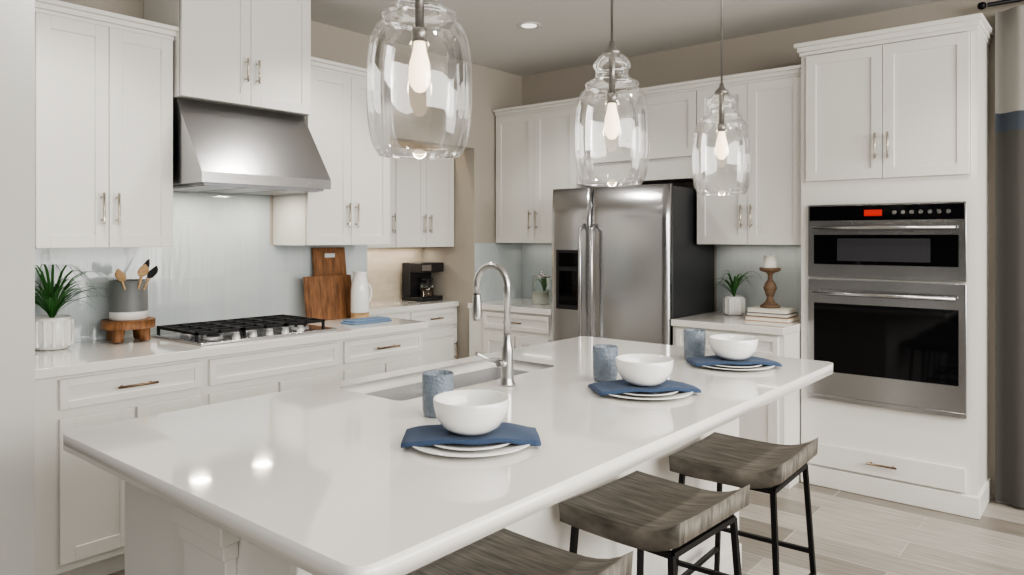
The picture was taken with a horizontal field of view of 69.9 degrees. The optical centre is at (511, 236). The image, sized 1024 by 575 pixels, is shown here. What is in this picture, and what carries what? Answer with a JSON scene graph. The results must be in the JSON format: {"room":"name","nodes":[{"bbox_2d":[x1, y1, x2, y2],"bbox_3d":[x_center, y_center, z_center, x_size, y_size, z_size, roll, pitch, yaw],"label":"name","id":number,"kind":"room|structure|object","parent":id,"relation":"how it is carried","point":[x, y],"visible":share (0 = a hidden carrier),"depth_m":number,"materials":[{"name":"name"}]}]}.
{"room":"kitchen","nodes":[
{"label":"kitchen","id":0,"kind":"room"},
{"bbox_2d":[0,0,34,574],"bbox_3d":[-2.098,0.045,2.792,0.840,2.750,0.232,0,0,40],"label":"wall","id":1,"kind":"structure","parent":0,"point":[17,17],"depth_m":2.57,"materials":[{"name":"beige paint"}]},
{"bbox_2d":[35,0,523,358],"bbox_3d":[-1.260,0.045,4.568,0.126,2.750,4.033,0,0,40],"label":"wall","id":2,"kind":"structure","parent":0,"point":[222,258],"depth_m":4.30,"materials":[{"name":"paint"}]},
{"bbox_2d":[35,0,174,248],"bbox_3d":[-1.976,-0.465,3.347,0.346,1.031,0.700,0,0,40],"label":"upper cabinet","id":3,"kind":"object","parent":2,"relation":"attached to","point":[110,87],"depth_m":3.26,"materials":[{"name":"white paint"}]},
{"bbox_2d":[139,0,314,119],"bbox_3d":[-1.492,-0.997,3.883,0.401,0.656,0.725,0,0,40],"label":"upper cabinet","id":4,"kind":"object","parent":2,"relation":"attached to","point":[250,54],"depth_m":3.72,"materials":[{"name":"white paint"}]},
{"bbox_2d":[173,98,330,194],"bbox_3d":[-1.420,-0.453,3.825,0.586,0.429,0.713,0,0,40],"label":"range hood","id":5,"kind":"object","parent":2,"relation":"attached to","point":[218,148],"visible":0.94,"depth_m":3.64,"materials":[{"name":"silver metal"}]},
{"bbox_2d":[273,60,394,245],"bbox_3d":[-1.078,-0.465,4.421,0.346,1.031,0.600,0,0,40],"label":"upper cabinet","id":6,"kind":"object","parent":2,"relation":"attached to","point":[355,210],"depth_m":4.27,"materials":[{"name":"white paint"}]},
{"bbox_2d":[367,247,422,302],"bbox_3d":[-1.066,0.293,5.610,0.006,0.424,1.036,0,0,40],"label":"backsplash","id":7,"kind":"structure","parent":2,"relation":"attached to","point":[384,272],"depth_m":5.72,"materials":[{"name":"tile"}]},
{"bbox_2d":[367,148,453,247],"bbox_3d":[-0.912,-0.285,5.482,0.400,0.730,1.032,0,0,40],"label":"upper cabinet","id":8,"kind":"object","parent":2,"relation":"attached to","point":[421,203],"visible":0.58,"depth_m":5.50,"materials":[{"name":"white paint"}]},
{"bbox_2d":[108,481,1023,574],"bbox_3d":[0.579,1.470,1.472,13.000,0.100,13.000,0,0,40],"label":"floor","id":9,"kind":"structure","parent":0,"point":[855,534],"depth_m":3.46,"materials":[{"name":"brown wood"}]},
{"bbox_2d":[35,357,210,574],"bbox_3d":[-1.858,0.983,3.248,0.656,0.872,0.700,0,0,40],"label":"base cabinet","id":10,"kind":"object","parent":9,"relation":"on","point":[79,516],"depth_m":2.94,"materials":[{"name":"white paint"}]},
{"bbox_2d":[35,315,427,379],"bbox_3d":[-1.415,0.525,3.770,0.657,0.040,2.070,0,0,40],"label":"countertop","id":11,"kind":"structure","parent":10,"relation":"on","point":[89,357],"depth_m":3.33,"materials":[{"name":"white stone"}]},
{"bbox_2d":[35,264,114,350],"bbox_3d":[-2.003,0.308,3.217,0.450,0.393,0.505,0,0,40],"label":"potted plant","id":12,"kind":"object","parent":11,"relation":"on","point":[54,330],"visible":0.9,"depth_m":3.25,"materials":[{"name":"green plant"}]},
{"bbox_2d":[101,317,155,342],"bbox_3d":[-1.857,0.452,3.547,0.236,0.105,0.236,0,0,40],"label":"wooden stand","id":13,"kind":"object","parent":11,"relation":"on","point":[115,331],"visible":0.94,"depth_m":3.47,"materials":[{"name":"brown wood"}]},
{"bbox_2d":[109,259,157,320],"bbox_3d":[-1.820,0.255,3.527,0.253,0.287,0.217,0,0,40],"label":"utensil crock","id":14,"kind":"object","parent":13,"relation":"on","point":[128,299],"visible":1,"depth_m":3.48,"materials":[{"name":"grey ceramic"}]},
{"bbox_2d":[151,314,336,345],"bbox_3d":[-1.381,0.477,3.820,0.510,0.054,0.760,0,0,40],"label":"cooktop","id":15,"kind":"object","parent":11,"relation":"in","point":[207,333],"visible":1,"depth_m":3.71,"materials":[{"name":"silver metal"}]},
{"bbox_2d":[303,247,350,319],"bbox_3d":[-1.140,0.286,4.492,0.133,0.435,0.350,0,0,40],"label":"cutting boards","id":16,"kind":"object","parent":11,"relation":"on","point":[327,290],"visible":0.88,"depth_m":4.49,"materials":[{"name":"brown wood"}]},
{"bbox_2d":[350,271,371,318],"bbox_3d":[-0.921,0.359,4.510,0.114,0.290,0.152,0,0,40],"label":"pitcher","id":17,"kind":"object","parent":11,"relation":"on","point":[360,299],"visible":0.96,"depth_m":4.45,"materials":[{"name":"white ceramic"}]},
{"bbox_2d":[340,316,391,324],"bbox_3d":[-0.857,0.493,4.314,0.130,0.022,0.280,0,0,40],"label":"dish towel","id":18,"kind":"object","parent":11,"relation":"on","point":[366,320],"visible":1,"depth_m":4.26,"materials":[{"name":"blue fabric"}]},
{"bbox_2d":[211,339,346,403],"bbox_3d":[-1.393,0.983,3.804,0.656,0.872,0.750,0,0,40],"label":"base cabinet","id":19,"kind":"object","parent":9,"relation":"on","point":[236,376],"depth_m":3.59,"materials":[{"name":"white paint"}]},
{"bbox_2d":[347,329,422,378],"bbox_3d":[-0.960,0.983,4.322,0.656,0.872,0.600,0,0,40],"label":"base cabinet","id":20,"kind":"object","parent":9,"relation":"on","point":[375,354],"depth_m":4.11,"materials":[{"name":"white paint"}]},
{"bbox_2d":[371,306,457,364],"bbox_3d":[-0.893,0.983,5.466,0.450,0.873,1.032,0,0,40],"label":"base cabinet","id":21,"kind":"object","parent":9,"relation":"on","point":[440,342],"visible":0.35,"depth_m":5.57,"materials":[{"name":"white paint"}]},
{"bbox_2d":[369,300,458,314],"bbox_3d":[-0.905,0.525,5.475,0.412,0.040,1.032,0,0,40],"label":"countertop","id":22,"kind":"structure","parent":21,"relation":"on","point":[386,307],"depth_m":5.45,"materials":[{"name":"white stone"}]},
{"bbox_2d":[402,262,443,301],"bbox_3d":[-0.705,0.354,5.804,0.232,0.300,0.240,0,0,40],"label":"coffee maker","id":23,"kind":"object","parent":22,"relation":"on","point":[417,282],"visible":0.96,"depth_m":5.75,"materials":[{"name":"black plastic"}]},
{"bbox_2d":[125,418,741,574],"bbox_3d":[-0.035,0.983,2.534,0.855,0.873,2.237,0,0,40],"label":"kitchen island","id":24,"kind":"object","parent":9,"relation":"on","point":[162,537],"visible":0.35,"depth_m":1.92,"materials":[{"name":"white paint"}]},
{"bbox_2d":[63,336,832,574],"bbox_3d":[0.065,0.525,2.416,1.220,0.040,2.390,0,0,40],"label":"island countertop","id":25,"kind":"structure","parent":24,"relation":"on","point":[332,478],"depth_m":1.71,"materials":[{"name":"white stone"}]},
{"bbox_2d":[422,370,453,417],"bbox_3d":[-0.210,0.445,2.072,0.089,0.120,0.089,0,0,40],"label":"tumbler","id":26,"kind":"object","parent":25,"relation":"on","point":[435,382],"visible":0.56,"depth_m":2.04,"materials":[{"name":"blue glass"}]},
{"bbox_2d":[366,367,527,400],"bbox_3d":[-0.205,0.648,2.655,0.332,0.203,0.822,0,0,40],"label":"sink","id":27,"kind":"object","parent":25,"relation":"in","point":[407,392],"depth_m":2.90,"materials":[{"name":"silver metal"}]},
{"bbox_2d":[401,389,540,456],"bbox_3d":[-0.100,0.449,1.801,0.346,0.112,0.337,0,0,40],"label":"place setting","id":28,"kind":"object","parent":25,"relation":"on","point":[472,424],"visible":0.98,"depth_m":1.73,"materials":[{"name":"white ceramic"}]},
{"bbox_2d":[472,262,514,386],"bbox_3d":[-0.108,0.296,2.482,0.184,0.418,0.184,0,0,40],"label":"faucet","id":29,"kind":"object","parent":25,"relation":"on","point":[505,363],"visible":1,"depth_m":2.48,"materials":[{"name":"silver metal"}]},
{"bbox_2d":[592,344,617,381],"bbox_3d":[0.328,0.445,2.574,0.089,0.120,0.089,0,0,40],"label":"tumbler","id":30,"kind":"object","parent":25,"relation":"on","point":[604,363],"visible":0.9,"depth_m":2.54,"materials":[{"name":"blue glass"}]},
{"bbox_2d":[588,354,700,399],"bbox_3d":[0.426,0.449,2.377,0.335,0.112,0.348,0,0,40],"label":"place setting","id":31,"kind":"object","parent":25,"relation":"on","point":[644,376],"visible":1,"depth_m":2.31,"materials":[{"name":"white ceramic"}]},
{"bbox_2d":[683,329,705,358],"bbox_3d":[0.753,0.445,3.020,0.089,0.120,0.089,0,0,40],"label":"tumbler","id":32,"kind":"object","parent":25,"relation":"on","point":[694,342],"visible":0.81,"depth_m":2.98,"materials":[{"name":"blue glass"}]},
{"bbox_2d":[686,334,781,370],"bbox_3d":[0.863,0.449,2.867,0.351,0.112,0.330,0,0,40],"label":"place setting","id":33,"kind":"object","parent":25,"relation":"on","point":[736,352],"visible":1,"depth_m":2.80,"materials":[{"name":"white ceramic"}]},
{"bbox_2d":[469,308,551,356],"bbox_3d":[0.177,0.983,5.573,0.795,0.872,0.656,0,0,40],"label":"base cabinet","id":34,"kind":"object","parent":9,"relation":"on","point":[486,335],"depth_m":5.36,"materials":[{"name":"white paint"}]},
{"bbox_2d":[468,298,551,314],"bbox_3d":[0.176,0.525,5.567,0.792,0.040,0.657,0,0,40],"label":"countertop","id":35,"kind":"structure","parent":34,"relation":"on","point":[522,305],"depth_m":5.37,"materials":[{"name":"white stone"}]},
{"bbox_2d":[532,272,550,304],"bbox_3d":[0.219,0.384,5.500,0.144,0.242,0.144,0,0,40],"label":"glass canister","id":36,"kind":"object","parent":35,"relation":"on","point":[541,297],"visible":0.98,"depth_m":5.46,"materials":[{"name":"white"}]},
{"bbox_2d":[537,274,551,290],"bbox_3d":[0.265,0.399,5.762,0.236,0.212,0.229,0,0,40],"label":"plant","id":37,"kind":"object","parent":36,"relation":"in","point":[543,284],"visible":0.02,"depth_m":5.75,"materials":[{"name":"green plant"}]},
{"bbox_2d":[408,528,632,574],"bbox_3d":[0.000,1.066,1.629,0.396,0.706,0.426,0,0,39],"label":"stool","id":38,"kind":"object","parent":9,"relation":"on","point":[503,551],"visible":0.96,"depth_m":1.72,"materials":[{"name":"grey wood"}]},
{"bbox_2d":[552,184,713,344],"bbox_3d":[0.801,0.547,4.987,0.895,1.744,0.730,0,0,40],"label":"refrigerator","id":39,"kind":"object","parent":9,"relation":"on","point":[633,263],"visible":0.56,"depth_m":4.71,"materials":[{"name":"grey metal"}]},
{"bbox_2d":[559,470,749,574],"bbox_3d":[0.409,1.066,2.095,0.396,0.706,0.426,0,0,43],"label":"stool","id":40,"kind":"object","parent":9,"relation":"on","point":[669,520],"visible":1,"depth_m":2.04,"materials":[{"name":"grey wood"}]},
{"bbox_2d":[673,326,800,488],"bbox_3d":[1.445,0.983,4.512,0.680,0.872,0.656,0,0,40],"label":"base cabinet","id":41,"kind":"object","parent":9,"relation":"on","point":[778,421],"depth_m":4.13,"materials":[{"name":"white paint"}]},
{"bbox_2d":[671,311,800,334],"bbox_3d":[1.443,0.525,4.508,0.685,0.040,0.657,0,0,40],"label":"countertop","id":42,"kind":"structure","parent":41,"relation":"on","point":[717,320],"depth_m":4.31,"materials":[{"name":"white stone"}]},
{"bbox_2d":[706,270,761,315],"bbox_3d":[1.415,0.360,4.707,0.383,0.288,0.379,0,0,40],"label":"potted plant","id":43,"kind":"object","parent":42,"relation":"on","point":[733,304],"visible":1,"depth_m":4.67,"materials":[{"name":"white ceramic"}]},
{"bbox_2d":[745,306,798,322],"bbox_3d":[1.570,0.468,4.419,0.260,0.073,0.195,0,0,40],"label":"books","id":44,"kind":"object","parent":42,"relation":"on","point":[777,315],"visible":0.94,"depth_m":4.36,"materials":[{"name":"beige paper"}]},
{"bbox_2d":[759,256,780,307],"bbox_3d":[1.572,0.270,4.460,0.124,0.323,0.124,0,0,40],"label":"candlestick","id":45,"kind":"object","parent":44,"relation":"on","point":[770,268],"visible":1,"depth_m":4.43,"materials":[{"name":"brown wood"}]},
{"bbox_2d":[669,432,817,574],"bbox_3d":[0.815,1.066,2.564,0.396,0.706,0.426,0,0,38],"label":"stool","id":46,"kind":"object","parent":9,"relation":"on","point":[771,469],"visible":0.9,"depth_m":2.51,"materials":[{"name":"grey wood"}]},
{"bbox_2d":[794,13,993,519],"bbox_3d":[2.108,0.154,4.082,0.922,2.529,0.468,0,0,40],"label":"tall cabinet","id":47,"kind":"object","parent":9,"relation":"on","point":[895,229],"visible":1,"depth_m":3.90,"materials":[{"name":"white paint"}]},
{"bbox_2d":[311,0,941,75],"bbox_3d":[0.579,-1.380,1.472,13.000,0.100,13.000,0,0,40],"label":"ceiling","id":48,"kind":"structure","parent":0,"point":[570,33],"depth_m":4.55,"materials":[{"name":"white paint"}]},
{"bbox_2d":[366,0,471,159],"bbox_3d":[-0.219,-0.761,1.734,0.250,1.138,0.250,0,0,40],"label":"pendant light","id":49,"kind":"object","parent":48,"relation":"hanging from","point":[386,33],"visible":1,"depth_m":1.79,"materials":[{"name":"clear glass"}]},
{"bbox_2d":[517,21,540,28],"bbox_3d":[0.107,-1.327,4.603,0.153,0.006,0.153,0,0,16],"label":"recessed light","id":50,"kind":"object","parent":48,"relation":"in","point":[528,25],"visible":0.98,"depth_m":4.56,"materials":[{"name":"white paint"}]},
{"bbox_2d":[574,0,649,186],"bbox_3d":[0.331,-0.751,2.422,0.250,1.158,0.250,0,0,40],"label":"pendant light","id":51,"kind":"object","parent":48,"relation":"hanging from","point":[634,95],"visible":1,"depth_m":2.47,"materials":[{"name":"clear glass"}]},
{"bbox_2d":[692,0,751,195],"bbox_3d":[0.896,-0.755,3.129,0.250,1.150,0.250,0,0,40],"label":"pendant light","id":52,"kind":"object","parent":48,"relation":"hanging from","point":[738,124],"visible":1,"depth_m":3.17,"materials":[{"name":"clear glass"}]},
{"bbox_2d":[522,0,1023,498],"bbox_3d":[2.773,0.045,3.909,7.160,2.750,0.126,0,0,40],"label":"wall","id":53,"kind":"structure","parent":0,"point":[773,49],"depth_m":4.80,"materials":[{"name":"beige paint"}]},
{"bbox_2d":[493,98,584,242],"bbox_3d":[0.278,-0.465,5.690,0.775,1.031,0.346,0,0,40],"label":"upper cabinet","id":54,"kind":"object","parent":53,"relation":"attached to","point":[535,161],"depth_m":5.57,"materials":[{"name":"white paint"}]},
{"bbox_2d":[577,81,696,187],"bbox_3d":[0.935,-0.680,5.140,0.940,0.601,0.346,0,0,40],"label":"upper cabinet","id":55,"kind":"object","parent":53,"relation":"attached to","point":[672,108],"depth_m":4.89,"materials":[{"name":"white paint"}]},
{"bbox_2d":[697,65,800,244],"bbox_3d":[1.553,-0.465,4.624,0.670,1.031,0.346,0,0,40],"label":"upper cabinet","id":56,"kind":"object","parent":53,"relation":"attached to","point":[769,213],"depth_m":4.45,"materials":[{"name":"white paint"}]},
{"bbox_2d":[977,0,1023,507],"bbox_3d":[3.421,0.074,3.162,2.407,2.662,0.064,0,0,40],"label":"panel","id":57,"kind":"object","parent":53,"relation":"hanging from","point":[1009,256],"visible":1,"depth_m":3.84,"materials":[{"name":"fabric"}]}
]}

